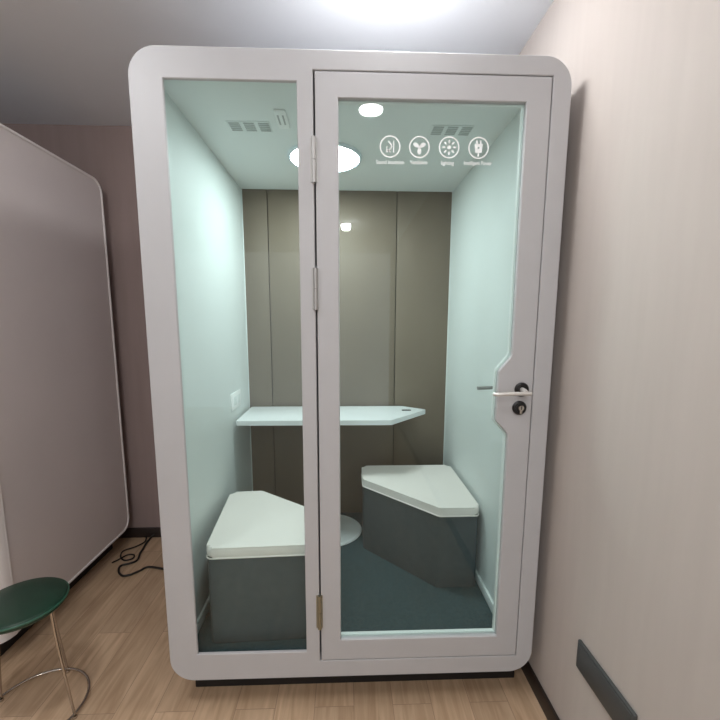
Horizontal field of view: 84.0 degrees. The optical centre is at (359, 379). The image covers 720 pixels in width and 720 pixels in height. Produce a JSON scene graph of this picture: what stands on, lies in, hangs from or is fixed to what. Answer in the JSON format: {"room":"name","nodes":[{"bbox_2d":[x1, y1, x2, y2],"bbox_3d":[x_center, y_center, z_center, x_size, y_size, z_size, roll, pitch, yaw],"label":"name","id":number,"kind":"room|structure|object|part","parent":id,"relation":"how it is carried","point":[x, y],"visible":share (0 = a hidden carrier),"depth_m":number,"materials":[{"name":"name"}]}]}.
{"room":"office","nodes":[
{"label":"office","id":0,"kind":"room"},
{"bbox_2d":[1,123,160,527],"bbox_3d":[-1.773,-0.246,2.861,5.000,2.875,0.100,0,8,-2],"label":"wall","id":1,"kind":"structure","parent":0,"point":[105,153],"depth_m":2.75,"materials":[{"name":"paint"}]},
{"bbox_2d":[118,527,160,537],"bbox_3d":[-1.781,1.147,3.003,4.988,0.076,0.012,0,8,-2],"label":"baseboard","id":2,"kind":"structure","parent":1,"relation":"attached to","point":[141,532],"depth_m":3.00,"materials":[{"name":"black"}]},
{"bbox_2d":[0,537,546,719],"bbox_3d":[-1.642,1.756,-0.639,5.200,0.100,7.600,0,8,-2],"label":"floor","id":3,"kind":"structure","parent":0,"point":[113,628],"depth_m":1.79,"materials":[{"name":"brown wood"}]},
{"bbox_2d":[0,577,90,719],"bbox_3d":[-1.350,1.126,1.631,0.386,0.506,0.389,0,8,-2],"label":"stool","id":4,"kind":"object","parent":3,"relation":"on","point":[23,604],"visible":1,"depth_m":1.61,"materials":[{"name":"green plastic"}]},
{"bbox_3d":[-1.516,1.141,1.677,0.051,0.463,0.020,0,8,-2],"label":"leg","id":5,"kind":"part","parent":4,"relation":"part of","materials":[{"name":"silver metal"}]},
{"bbox_3d":[-1.361,0.896,1.604,0.312,0.043,0.312,0,8,-2],"label":"seat","id":6,"kind":"part","parent":4,"relation":"part of","materials":[{"name":"green leather"}]},
{"bbox_3d":[-1.355,1.124,1.799,0.020,0.463,0.058,2,8,12],"label":"leg","id":7,"kind":"part","parent":4,"relation":"part of","materials":[{"name":"silver metal"}]},
{"bbox_3d":[-1.193,1.152,1.609,0.074,0.463,0.032,0,8,-2],"label":"leg","id":8,"kind":"part","parent":4,"relation":"part of","materials":[{"name":"silver metal"}]},
{"bbox_2d":[0,123,128,656],"bbox_3d":[-2.272,0.039,2.180,1.252,2.500,1.108,0,8,-2],"label":"pod","id":9,"kind":"object","parent":3,"relation":"on","point":[64,497],"visible":1,"depth_m":2.15,"materials":[{"name":"white paint"}]},
{"bbox_2d":[112,535,146,562],"bbox_3d":[-1.612,1.196,2.843,0.124,0.023,0.331,0,8,-2],"label":"power cable","id":10,"kind":"object","parent":3,"relation":"on","point":[121,558],"visible":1,"depth_m":2.77,"materials":[{"name":"black plastic"}]},
{"bbox_2d":[117,534,163,576],"bbox_3d":[-1.270,1.223,2.624,0.884,0.035,0.399,5,9,30],"label":"power cable","id":11,"kind":"object","parent":3,"relation":"on","point":[147,541],"visible":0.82,"depth_m":2.63,"materials":[{"name":"black plastic"}]},
{"bbox_2d":[128,45,571,686],"bbox_3d":[-0.046,0.045,2.157,1.500,2.506,1.409,0,8,-2],"label":"pod","id":12,"kind":"object","parent":3,"relation":"on","point":[321,232],"visible":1,"depth_m":1.76,"materials":[{"name":"grey paint"}]},
{"bbox_3d":[-0.751,1.040,2.307,0.012,0.050,1.234,0,8,-2],"label":"skirting","id":13,"kind":"part","parent":12,"relation":"part of","materials":[{"name":"white"}]},
{"bbox_3d":[-0.759,-0.046,2.150,0.010,2.245,1.236,0,8,-2],"label":"panel","id":14,"kind":"part","parent":12,"relation":"part of","materials":[{"name":"white laminate"}]},
{"bbox_2d":[228,122,242,130],"bbox_3d":[-0.551,-1.121,1.772,0.046,0.002,0.075,0,8,-2],"label":"grille","id":15,"kind":"object","parent":12,"relation":"attached to","point":[232,126],"depth_m":1.77,"materials":[{"name":"grey plastic"}]},
{"bbox_3d":[-0.761,0.120,2.455,0.008,0.100,0.200,0,8,-2],"label":"socket panel","id":16,"kind":"part","parent":12,"relation":"part of","materials":[{"name":"white plastic"}]},
{"bbox_3d":[-0.773,-0.158,2.756,0.005,2.195,0.005,-4,9,-24],"label":"corner trim","id":17,"kind":"part","parent":12,"relation":"part of","materials":[{"name":"white"}]},
{"bbox_2d":[225,121,272,132],"bbox_3d":[-0.489,-1.124,1.777,0.190,0.003,0.100,0,8,-2],"label":"vent","id":18,"kind":"object","parent":12,"relation":"attached to","point":[231,126],"depth_m":1.78,"materials":[{"name":"white plastic"}]},
{"bbox_2d":[243,123,256,130],"bbox_3d":[-0.487,-1.122,1.774,0.046,0.002,0.075,0,8,-2],"label":"grille","id":19,"kind":"object","parent":12,"relation":"attached to","point":[246,126],"depth_m":1.77,"materials":[{"name":"grey plastic"}]},
{"bbox_2d":[206,491,305,643],"bbox_3d":[-0.421,0.884,1.997,0.581,0.447,0.587,0,8,-2],"label":"seat","id":20,"kind":"object","parent":12,"relation":"on","point":[255,550],"visible":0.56,"depth_m":1.73,"materials":[{"name":"grey fabric"}]},
{"bbox_2d":[206,491,304,557],"bbox_3d":[-0.420,0.686,1.969,0.574,0.047,0.580,0,8,-2],"label":"cushion","id":21,"kind":"object","parent":20,"relation":"on","point":[250,524],"depth_m":1.83,"materials":[{"name":"beige leather"}]},
{"bbox_3d":[-0.696,-0.134,2.772,0.162,2.245,0.014,0,8,-2],"label":"panel","id":22,"kind":"part","parent":12,"relation":"part of","materials":[{"name":"beige fabric"}]},
{"bbox_2d":[258,123,270,131],"bbox_3d":[-0.423,-1.122,1.776,0.046,0.002,0.075,0,8,-2],"label":"grille","id":23,"kind":"object","parent":12,"relation":"attached to","point":[262,127],"depth_m":1.78,"materials":[{"name":"grey plastic"}]},
{"bbox_2d":[287,142,361,172],"bbox_3d":[-0.184,-1.163,2.101,0.392,0.015,0.392,0,8,-2],"label":"ceiling lamp","id":24,"kind":"object","parent":12,"relation":"on","point":[350,153],"depth_m":2.07,"materials":[{"name":"white plastic"}]},
{"bbox_2d":[236,406,424,545],"bbox_3d":[-0.151,0.611,2.648,1.195,0.806,0.450,0,8,-2],"label":"table","id":25,"kind":"object","parent":12,"relation":"in","point":[351,529],"visible":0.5,"depth_m":2.56,"materials":[{"name":"white laminate"}]},
{"bbox_3d":[-0.185,-0.136,2.790,0.850,2.245,0.014,0,8,-2],"label":"panel","id":26,"kind":"part","parent":12,"relation":"part of","materials":[{"name":"beige fabric"}]},
{"bbox_3d":[-0.057,-1.165,2.026,1.410,0.010,1.256,0,8,-2],"label":"ceiling panel","id":27,"kind":"part","parent":12,"relation":"part of","materials":[{"name":"white laminate"}]},
{"bbox_2d":[361,465,478,587],"bbox_3d":[0.313,0.831,2.380,0.595,0.447,0.632,0,8,-2],"label":"seat","id":28,"kind":"object","parent":12,"relation":"in","point":[422,520],"visible":1,"depth_m":2.21,"materials":[{"name":"grey fabric"}]},
{"bbox_2d":[362,465,478,515],"bbox_3d":[0.313,0.633,2.352,0.589,0.047,0.625,0,8,-2],"label":"cushion","id":29,"kind":"object","parent":28,"relation":"on","point":[430,490],"depth_m":2.31,"materials":[{"name":"beige leather"}]},
{"bbox_3d":[0.429,-0.137,2.812,0.368,2.245,0.014,0,8,-2],"label":"panel","id":30,"kind":"part","parent":12,"relation":"part of","materials":[{"name":"beige fabric"}]},
{"bbox_3d":[0.251,0.057,1.531,0.814,2.220,0.036,0,8,-2],"label":"door","id":31,"kind":"part","parent":12,"relation":"part of","materials":[{"name":"grey paint"}]},
{"bbox_2d":[430,127,443,134],"bbox_3d":[0.348,-1.123,1.804,0.046,0.002,0.075,0,8,-2],"label":"grille","id":32,"kind":"object","parent":12,"relation":"attached to","point":[433,130],"depth_m":1.81,"materials":[{"name":"grey plastic"}]},
{"bbox_3d":[0.610,-0.161,2.805,0.005,2.195,0.005,3,9,20],"label":"corner trim","id":33,"kind":"part","parent":12,"relation":"part of","materials":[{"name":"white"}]},
{"bbox_2d":[428,125,474,136],"bbox_3d":[0.410,-1.126,1.809,0.190,0.003,0.100,0,8,-2],"label":"vent","id":34,"kind":"object","parent":12,"relation":"attached to","point":[433,130],"depth_m":1.80,"materials":[{"name":"white plastic"}]},
{"bbox_2d":[444,127,458,134],"bbox_3d":[0.412,-1.124,1.806,0.046,0.002,0.075,0,8,-2],"label":"grille","id":35,"kind":"object","parent":12,"relation":"attached to","point":[447,130],"depth_m":1.80,"materials":[{"name":"grey plastic"}]},
{"bbox_2d":[458,127,472,135],"bbox_3d":[0.476,-1.124,1.808,0.046,0.002,0.075,0,8,-2],"label":"grille","id":36,"kind":"object","parent":12,"relation":"attached to","point":[462,131],"depth_m":1.81,"materials":[{"name":"grey plastic"}]},
{"bbox_3d":[0.640,-0.049,2.201,0.010,2.245,1.236,0,8,-2],"label":"panel","id":37,"kind":"part","parent":12,"relation":"part of","materials":[{"name":"white laminate"}]},
{"bbox_3d":[0.626,1.037,2.356,0.012,0.050,1.234,0,8,-2],"label":"skirting","id":38,"kind":"part","parent":12,"relation":"part of","materials":[{"name":"white"}]},
{"bbox_3d":[0.552,0.029,1.597,0.157,0.026,0.055,0,8,-2],"label":"lever","id":39,"kind":"part","parent":12,"relation":"part of","materials":[{"name":"silver metal"}]},
{"bbox_3d":[0.563,0.045,1.492,0.142,0.028,0.049,0,8,-2],"label":"lever","id":40,"kind":"part","parent":12,"relation":"part of","materials":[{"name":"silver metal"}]},
{"bbox_2d":[0,0,553,125],"bbox_3d":[-1.634,-1.189,-1.059,5.200,0.100,7.600,0,8,-2],"label":"ceiling","id":41,"kind":"structure","parent":0,"point":[63,62],"depth_m":1.77,"materials":[{"name":"white paint"}]},
{"bbox_2d":[519,0,719,719],"bbox_3d":[0.910,0.277,-0.757,0.100,2.875,7.600,0,8,-2],"label":"wall","id":42,"kind":"structure","parent":0,"point":[629,555],"depth_m":1.14,"materials":[{"name":"beige paint"}]},
{"bbox_2d":[521,661,559,719],"bbox_3d":[0.850,1.663,-0.562,0.012,0.076,7.400,0,8,-2],"label":"baseboard","id":43,"kind":"structure","parent":42,"relation":"attached to","point":[550,713],"depth_m":1.70,"materials":[{"name":"black"}]},
{"bbox_2d":[576,639,637,719],"bbox_3d":[0.781,0.989,1.286,0.014,0.106,0.280,0,8,-2],"label":"wall plate","id":44,"kind":"object","parent":42,"relation":"attached to","point":[610,697],"visible":1,"depth_m":1.28,"materials":[{"name":"grey plastic"}]}
]}

